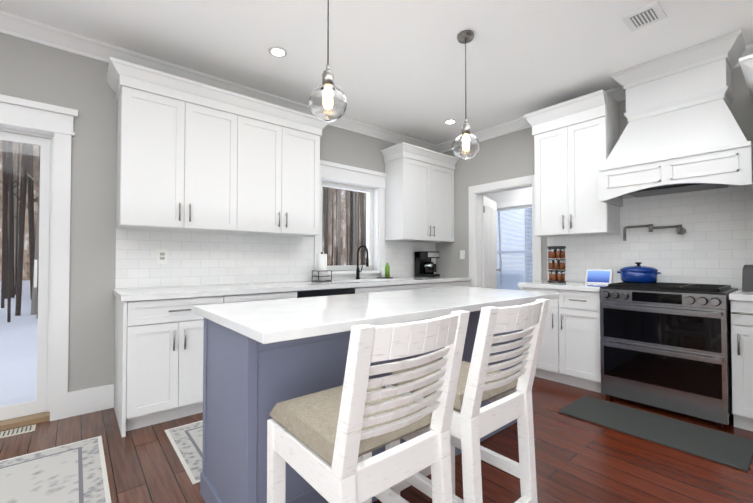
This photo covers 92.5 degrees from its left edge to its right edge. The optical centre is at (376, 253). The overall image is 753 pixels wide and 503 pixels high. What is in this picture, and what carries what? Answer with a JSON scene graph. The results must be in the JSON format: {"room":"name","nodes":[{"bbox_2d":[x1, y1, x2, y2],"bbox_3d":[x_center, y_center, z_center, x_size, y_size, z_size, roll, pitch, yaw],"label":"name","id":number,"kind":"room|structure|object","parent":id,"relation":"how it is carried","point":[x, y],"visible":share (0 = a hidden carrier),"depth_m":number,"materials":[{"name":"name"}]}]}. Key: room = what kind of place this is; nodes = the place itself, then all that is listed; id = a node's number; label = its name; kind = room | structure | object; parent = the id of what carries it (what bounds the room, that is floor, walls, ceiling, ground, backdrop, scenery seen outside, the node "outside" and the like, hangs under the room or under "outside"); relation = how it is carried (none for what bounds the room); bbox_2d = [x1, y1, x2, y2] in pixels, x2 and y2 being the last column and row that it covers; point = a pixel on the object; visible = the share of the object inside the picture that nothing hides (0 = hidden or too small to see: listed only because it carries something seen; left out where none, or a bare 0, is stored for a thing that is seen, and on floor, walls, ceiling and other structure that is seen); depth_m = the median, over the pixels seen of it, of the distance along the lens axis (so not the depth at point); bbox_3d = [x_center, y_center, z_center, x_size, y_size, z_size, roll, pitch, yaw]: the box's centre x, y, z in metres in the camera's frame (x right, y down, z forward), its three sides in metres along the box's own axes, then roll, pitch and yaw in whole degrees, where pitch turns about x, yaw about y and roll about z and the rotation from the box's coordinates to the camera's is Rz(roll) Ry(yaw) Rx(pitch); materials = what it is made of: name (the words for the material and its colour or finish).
{"room":"kitchen","nodes":[
{"label":"kitchen","id":0,"kind":"room"},
{"bbox_2d":[0,33,413,391],"bbox_3d":[-1.923,-0.199,3.091,7.320,2.800,0.220,1,-1,-40],"label":"wall","id":1,"kind":"structure","parent":0,"point":[34,71],"depth_m":2.74,"materials":[{"name":"grey paint"}]},
{"bbox_2d":[0,127,53,430],"bbox_3d":[-3.100,0.151,2.115,1.787,2.068,0.240,1,-1,-40],"label":"glass door","id":2,"kind":"structure","parent":1,"relation":"in","point":[20,414],"depth_m":2.63,"materials":[{"name":"white"}]},
{"bbox_2d":[0,94,77,420],"bbox_3d":[-3.081,0.057,2.086,2.060,2.255,0.270,1,-1,-40],"label":"door frame","id":3,"kind":"structure","parent":1,"relation":"attached to","point":[25,115],"depth_m":2.60,"materials":[{"name":"white wood"}]},
{"bbox_2d":[67,384,113,416],"bbox_3d":[-2.153,1.105,2.723,0.273,0.180,0.016,1,-1,-40],"label":"baseboard","id":4,"kind":"structure","parent":1,"relation":"attached to","point":[88,400],"depth_m":2.71,"materials":[{"name":"white wood"}]},
{"bbox_2d":[114,61,245,232],"bbox_3d":[-1.600,-0.775,2.994,0.879,1.150,0.341,1,-1,-40],"label":"upper cabinet","id":5,"kind":"object","parent":1,"relation":"attached to","point":[194,156],"depth_m":2.81,"materials":[{"name":"white paint"}]},
{"bbox_2d":[0,10,435,150],"bbox_3d":[-1.871,-1.546,2.957,7.200,0.110,0.088,1,-1,-40],"label":"crown molding","id":6,"kind":"structure","parent":1,"relation":"attached to","point":[35,31],"depth_m":2.93,"materials":[{"name":"white wood"}]},
{"bbox_2d":[115,228,435,288],"bbox_3d":[-0.593,0.058,4.052,3.800,0.480,0.006,1,-1,-40],"label":"wall tile","id":7,"kind":"structure","parent":1,"relation":"attached to","point":[202,258],"depth_m":3.35,"materials":[{"name":"white tile"}]},
{"bbox_2d":[157,250,166,263],"bbox_3d":[-1.802,0.025,3.031,0.075,0.120,0.008,1,-1,-40],"label":"electrical outlet plate","id":8,"kind":"object","parent":7,"relation":"attached to","point":[161,256],"visible":1,"depth_m":3.03,"materials":[{"name":"white plastic"}]},
{"bbox_2d":[237,97,321,236],"bbox_3d":[-1.016,-0.767,3.482,0.879,1.150,0.341,1,-1,-40],"label":"upper cabinet","id":9,"kind":"object","parent":1,"relation":"attached to","point":[283,145],"depth_m":3.37,"materials":[{"name":"white paint"}]},
{"bbox_2d":[322,181,371,270],"bbox_3d":[-0.388,-0.320,4.422,0.816,1.048,0.070,1,-1,-40],"label":"window","id":10,"kind":"structure","parent":1,"relation":"in","point":[368,201],"depth_m":4.52,"materials":[{"name":"white"}]},
{"bbox_2d":[313,160,386,274],"bbox_3d":[-0.339,-0.397,4.354,1.085,1.270,0.240,1,-1,-40],"label":"window frame","id":11,"kind":"structure","parent":1,"relation":"attached to","point":[329,171],"depth_m":4.44,"materials":[{"name":"white wood"}]},
{"bbox_2d":[380,142,458,242],"bbox_3d":[0.590,-0.745,4.776,1.066,1.150,0.417,1,-1,-40],"label":"upper cabinet","id":12,"kind":"object","parent":1,"relation":"attached to","point":[419,195],"visible":1,"depth_m":4.59,"materials":[{"name":"white paint"}]},
{"bbox_2d":[0,376,752,502],"bbox_3d":[0.385,1.184,0.305,7.320,0.060,7.420,1,-1,-40],"label":"floor","id":13,"kind":"structure","parent":0,"point":[577,460],"depth_m":2.04,"materials":[{"name":"brown wood"}]},
{"bbox_2d":[0,424,35,437],"bbox_3d":[-2.486,1.185,2.337,0.400,0.006,0.110,1,-1,-40],"label":"floor vent","id":14,"kind":"object","parent":13,"relation":"in","point":[17,431],"visible":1,"depth_m":2.40,"materials":[{"name":"beige metal"}]},
{"bbox_2d":[0,436,110,502],"bbox_3d":[-1.868,1.168,1.231,1.550,0.003,1.630,1,-1,-40],"label":"rug","id":15,"kind":"object","parent":13,"relation":"on","point":[75,472],"visible":1,"depth_m":1.91,"materials":[{"name":"beige fabric"}]},
{"bbox_2d":[114,296,232,436],"bbox_3d":[-1.582,0.756,2.797,0.687,0.880,0.628,1,-1,-40],"label":"base cabinet","id":16,"kind":"object","parent":13,"relation":"on","point":[158,364],"depth_m":2.50,"materials":[{"name":"white paint"}]},
{"bbox_2d":[113,276,471,299],"bbox_3d":[-0.391,0.313,3.792,3.812,0.040,0.640,1,-1,-40],"label":"countertop","id":17,"kind":"structure","parent":16,"relation":"on","point":[183,293],"depth_m":3.08,"materials":[{"name":"white stone"}]},
{"bbox_2d":[312,252,331,281],"bbox_3d":[-0.584,0.138,3.853,0.170,0.310,0.140,1,-1,-40],"label":"caddy","id":18,"kind":"object","parent":17,"relation":"on","point":[322,275],"visible":1,"depth_m":3.81,"materials":[{"name":"black"}]},
{"bbox_2d":[356,245,368,278],"bbox_3d":[-0.152,0.099,4.216,0.094,0.401,0.224,1,-1,-40],"label":"faucet","id":19,"kind":"object","parent":17,"relation":"on","point":[358,271],"visible":1,"depth_m":4.25,"materials":[{"name":"black metal"}]},
{"bbox_2d":[377,260,392,277],"bbox_3d":[0.107,0.194,4.508,0.180,0.220,0.100,1,-1,-40],"label":"soap bottles","id":20,"kind":"object","parent":17,"relation":"on","point":[385,272],"visible":1,"depth_m":4.49,"materials":[{"name":"green plastic"}]},
{"bbox_2d":[415,251,439,276],"bbox_3d":[0.699,0.140,4.876,0.240,0.340,0.275,1,-1,-40],"label":"coffee maker","id":21,"kind":"object","parent":17,"relation":"on","point":[425,266],"visible":0.98,"depth_m":4.83,"materials":[{"name":"black plastic"}]},
{"bbox_2d":[164,420,202,483],"bbox_3d":[-0.332,1.196,2.847,2.220,0.003,0.760,1,-1,-40],"label":"rug","id":22,"kind":"object","parent":13,"relation":"on","point":[186,440],"visible":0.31,"depth_m":2.23,"materials":[{"name":"white fabric"}]},
{"bbox_2d":[233,292,300,302],"bbox_3d":[-1.147,0.763,3.161,0.678,0.880,0.628,1,-1,-40],"label":"base cabinet","id":23,"kind":"object","parent":13,"relation":"on","point":[257,296],"depth_m":2.97,"materials":[{"name":"white paint"}]},
{"bbox_2d":[301,288,360,297],"bbox_3d":[-0.649,0.770,3.577,0.736,0.880,0.628,1,-1,-40],"label":"dishwasher","id":24,"kind":"object","parent":13,"relation":"on","point":[320,291],"depth_m":3.36,"materials":[{"name":"black metal"}]},
{"bbox_2d":[200,306,522,502],"bbox_3d":[0.104,0.742,2.201,2.034,0.881,0.602,1,-1,-40],"label":"kitchen island","id":25,"kind":"object","parent":13,"relation":"on","point":[261,359],"depth_m":1.48,"materials":[{"name":"blue wood"}]},
{"bbox_2d":[194,286,558,345],"bbox_3d":[0.174,0.281,2.125,2.090,0.037,0.860,1,-1,-40],"label":"island countertop","id":26,"kind":"structure","parent":25,"relation":"on","point":[266,322],"depth_m":1.65,"materials":[{"name":"white stone"}]},
{"bbox_2d":[267,310,469,502],"bbox_3d":[-0.035,0.667,1.090,0.400,1.000,0.510,1,-1,-40],"label":"stool","id":27,"kind":"object","parent":13,"relation":"on","point":[325,443],"visible":1,"depth_m":0.96,"materials":[{"name":"wood"}]},
{"bbox_2d":[361,284,420,292],"bbox_3d":[-0.051,0.778,4.076,0.939,0.880,0.628,1,-1,-40],"label":"base cabinet","id":28,"kind":"object","parent":13,"relation":"on","point":[384,287],"depth_m":3.87,"materials":[{"name":"white paint"}]},
{"bbox_2d":[421,284,448,288],"bbox_3d":[0.433,0.785,4.481,0.557,0.880,0.628,1,-1,-40],"label":"base cabinet","id":29,"kind":"object","parent":13,"relation":"on","point":[423,286],"depth_m":4.29,"materials":[{"name":"white paint"}]},
{"bbox_2d":[449,280,470,286],"bbox_3d":[0.812,0.790,4.798,0.665,0.880,0.628,1,-1,-40],"label":"base cabinet","id":30,"kind":"object","parent":13,"relation":"on","point":[465,283],"depth_m":4.62,"materials":[{"name":"white paint"}]},
{"bbox_2d":[385,299,549,502],"bbox_3d":[0.352,0.673,1.413,0.400,1.000,0.510,1,-1,-40],"label":"stool","id":31,"kind":"object","parent":13,"relation":"on","point":[508,393],"visible":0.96,"depth_m":1.28,"materials":[{"name":"wood"}]},
{"bbox_2d":[518,280,607,392],"bbox_3d":[1.888,0.748,3.508,0.660,0.920,0.743,1,-1,-40],"label":"base cabinet","id":32,"kind":"object","parent":13,"relation":"on","point":[569,353],"visible":0.67,"depth_m":3.24,"materials":[{"name":"white paint"}]},
{"bbox_2d":[547,246,565,282],"bbox_3d":[1.826,0.107,3.652,0.168,0.365,0.168,1,-1,-40],"label":"spice rack","id":33,"kind":"object","parent":32,"relation":"on","point":[556,275],"visible":1,"depth_m":3.59,"materials":[{"name":"brown glass"}]},
{"bbox_2d":[585,269,613,283],"bbox_3d":[2.149,0.219,3.477,0.088,0.135,0.220,1,-1,-40],"label":"smart display","id":34,"kind":"object","parent":32,"relation":"on","point":[599,276],"visible":0.89,"depth_m":3.45,"materials":[{"name":"white"}]},
{"bbox_2d":[558,395,752,471],"bbox_3d":[1.880,1.185,2.493,0.500,0.012,1.000,1,-1,-40],"label":"area rug","id":35,"kind":"object","parent":13,"relation":"on","point":[730,450],"visible":0.98,"depth_m":2.39,"materials":[{"name":"grey"}]},
{"bbox_2d":[600,282,737,426],"bbox_3d":[2.331,0.721,2.891,0.727,0.946,0.754,1,-1,-40],"label":"range","id":36,"kind":"object","parent":13,"relation":"on","point":[666,346],"visible":0.98,"depth_m":2.64,"materials":[{"name":"silver metal"}]},
{"bbox_2d":[617,262,660,282],"bbox_3d":[2.317,0.163,3.188,0.276,0.176,0.310,1,-1,-40],"label":"pot","id":37,"kind":"object","parent":36,"relation":"on","point":[638,273],"visible":1,"depth_m":3.09,"materials":[{"name":"blue metal"}]},
{"bbox_2d":[729,289,752,430],"bbox_3d":[2.670,0.733,2.572,0.660,0.920,0.149,1,-1,-40],"label":"base cabinet","id":38,"kind":"object","parent":13,"relation":"on","point":[741,312],"visible":1,"depth_m":2.40,"materials":[{"name":"white paint"}]},
{"bbox_2d":[742,265,752,290],"bbox_3d":[2.770,0.177,2.661,0.180,0.190,0.090,1,-1,-40],"label":"knife block","id":39,"kind":"object","parent":38,"relation":"on","point":[747,278],"visible":1,"depth_m":2.64,"materials":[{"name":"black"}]},
{"bbox_2d":[0,0,752,144],"bbox_3d":[0.385,-1.695,0.354,7.320,0.100,7.420,1,-1,-40],"label":"ceiling","id":40,"kind":"structure","parent":0,"point":[397,66],"depth_m":2.75,"materials":[{"name":"white paint"}]},
{"bbox_2d":[268,46,286,57],"bbox_3d":[-0.782,-1.598,2.857,0.144,0.010,0.144,1,-1,-40],"label":"recessed light","id":41,"kind":"object","parent":40,"relation":"in","point":[277,51],"visible":1,"depth_m":2.85,"materials":[{"name":"white"}]},
{"bbox_2d":[309,0,346,121],"bbox_3d":[-0.256,-1.160,1.907,0.200,0.916,0.200,1,-1,-40],"label":"pendant light","id":42,"kind":"object","parent":40,"relation":"hanging from","point":[327,101],"visible":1,"depth_m":1.84,"materials":[{"name":"clear glass"}]},
{"bbox_2d":[444,119,455,123],"bbox_3d":[0.880,-1.573,4.298,0.144,0.010,0.144,1,-1,-40],"label":"recessed light","id":43,"kind":"object","parent":40,"relation":"in","point":[450,121],"visible":0.96,"depth_m":4.29,"materials":[{"name":"white"}]},
{"bbox_2d":[452,30,479,159],"bbox_3d":[0.654,-1.147,2.642,0.200,0.916,0.200,1,-1,-40],"label":"pendant light","id":44,"kind":"object","parent":40,"relation":"hanging from","point":[466,145],"visible":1,"depth_m":2.59,"materials":[{"name":"clear glass"}]},
{"bbox_2d":[621,1,666,31],"bbox_3d":[1.815,-1.602,2.446,0.230,0.014,0.200,1,-1,-40],"label":"ceiling vent","id":45,"kind":"object","parent":40,"relation":"in","point":[649,14],"visible":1,"depth_m":2.43,"materials":[{"name":"white metal"}]},
{"bbox_2d":[484,187,531,208],"bbox_3d":[3.149,-0.147,6.144,0.120,2.800,4.640,1,-1,-40],"label":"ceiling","id":46,"kind":"structure","parent":0,"point":[513,195],"depth_m":6.78,"materials":[{"name":"white paint"}]},
{"bbox_2d":[497,205,532,289],"bbox_3d":[2.595,-0.036,6.786,0.084,1.700,1.200,1,-1,-40],"label":"window blinds","id":47,"kind":"object","parent":46,"relation":"attached to","point":[513,251],"visible":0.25,"depth_m":6.75,"materials":[{"name":"white"}]},
{"bbox_2d":[436,66,752,280],"bbox_3d":[3.218,-0.208,2.553,0.120,2.800,7.200,1,-1,-40],"label":"wall","id":48,"kind":"structure","parent":0,"point":[506,157],"depth_m":4.52,"materials":[{"name":"grey paint"}]},
{"bbox_2d":[460,250,464,258],"bbox_3d":[1.165,0.012,4.903,0.010,0.120,0.075,1,-1,-40],"label":"switch plate","id":49,"kind":"object","parent":48,"relation":"attached to","point":[462,254],"visible":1,"depth_m":4.90,"materials":[{"name":"white plastic"}]},
{"bbox_2d":[482,195,500,288],"bbox_3d":[1.624,0.220,5.160,0.730,2.008,0.293,1,-1,-40],"label":"door leaf","id":50,"kind":"structure","parent":48,"relation":"in","point":[489,244],"depth_m":5.10,"materials":[{"name":"white wood"}]},
{"bbox_2d":[468,175,541,287],"bbox_3d":[1.602,0.162,4.480,0.160,2.125,0.970,1,-1,-40],"label":"door frame","id":51,"kind":"structure","parent":48,"relation":"attached to","point":[476,192],"depth_m":4.74,"materials":[{"name":"white wood"}]},
{"bbox_2d":[524,89,619,236],"bbox_3d":[1.953,-0.829,3.647,0.417,1.280,0.745,1,-1,-40],"label":"upper cabinet","id":52,"kind":"object","parent":48,"relation":"attached to","point":[576,140],"visible":0.98,"depth_m":3.49,"materials":[{"name":"white paint"}]},
{"bbox_2d":[436,44,752,152],"bbox_3d":[3.167,-1.554,2.474,0.088,0.110,7.110,1,-1,-40],"label":"crown molding","id":53,"kind":"structure","parent":48,"relation":"attached to","point":[618,93],"depth_m":4.34,"materials":[{"name":"white wood"}]},
{"bbox_2d":[547,185,752,289],"bbox_3d":[2.442,0.226,3.376,0.006,1.900,1.670,1,-1,-40],"label":"wall tile","id":54,"kind":"structure","parent":48,"relation":"attached to","point":[713,244],"depth_m":3.14,"materials":[{"name":"white tile"}]},
{"bbox_2d":[623,224,685,240],"bbox_3d":[2.482,-0.196,3.241,0.114,0.140,0.444,1,-1,-40],"label":"pot filler","id":55,"kind":"object","parent":54,"relation":"attached to","point":[680,230],"visible":1,"depth_m":3.22,"materials":[{"name":"silver metal"}]},
{"bbox_2d":[598,29,752,206],"bbox_3d":[2.437,-1.030,2.962,0.557,1.138,0.920,1,-1,-40],"label":"range hood","id":56,"kind":"object","parent":48,"relation":"attached to","point":[682,132],"visible":0.98,"depth_m":2.84,"materials":[{"name":"white wood"}]},
{"bbox_2d":[739,54,752,96],"bbox_3d":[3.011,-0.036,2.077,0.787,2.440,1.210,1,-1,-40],"label":"upper cabinet","id":57,"kind":"object","parent":48,"relation":"attached to","point":[746,63],"visible":1,"depth_m":2.37,"materials":[{"name":"white paint"}]},
{"label":"outside","id":58,"kind":"structure","parent":0,"visible":0},
{"bbox_2d":[0,140,365,280],"bbox_3d":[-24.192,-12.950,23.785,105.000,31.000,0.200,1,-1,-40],"label":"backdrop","id":59,"kind":"structure","parent":58,"point":[26,275],"depth_m":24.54,"materials":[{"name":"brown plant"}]},
{"bbox_2d":[0,274,524,406],"bbox_3d":[-27.414,1.849,27.390,75.000,0.230,69.750,1,-1,-40],"label":"ground","id":60,"kind":"structure","parent":58,"point":[5,381],"depth_m":5.39,"materials":[{"name":"white"}]},
{"bbox_2d":[0,140,532,321],"bbox_3d":[-13.227,-6.556,7.828,78.994,16.282,37.040,1,-1,-40],"label":"trees","id":61,"kind":"object","parent":60,"relation":"on","point":[23,205],"depth_m":12.71,"materials":[{"name":"beige plant"}]},
{"bbox_2d":[497,270,524,289],"bbox_3d":[15.567,1.787,20.790,37.500,0.130,55.000,1,-1,-40],"label":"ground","id":62,"kind":"structure","parent":58,"point":[506,275],"depth_m":36.22,"materials":[{"name":"white snow"}]},
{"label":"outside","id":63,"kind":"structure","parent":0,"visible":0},
{"bbox_2d":[525,209,527,281],"bbox_3d":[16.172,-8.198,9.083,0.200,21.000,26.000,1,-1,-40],"label":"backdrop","id":64,"kind":"structure","parent":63,"point":[526,239],"depth_m":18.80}
]}

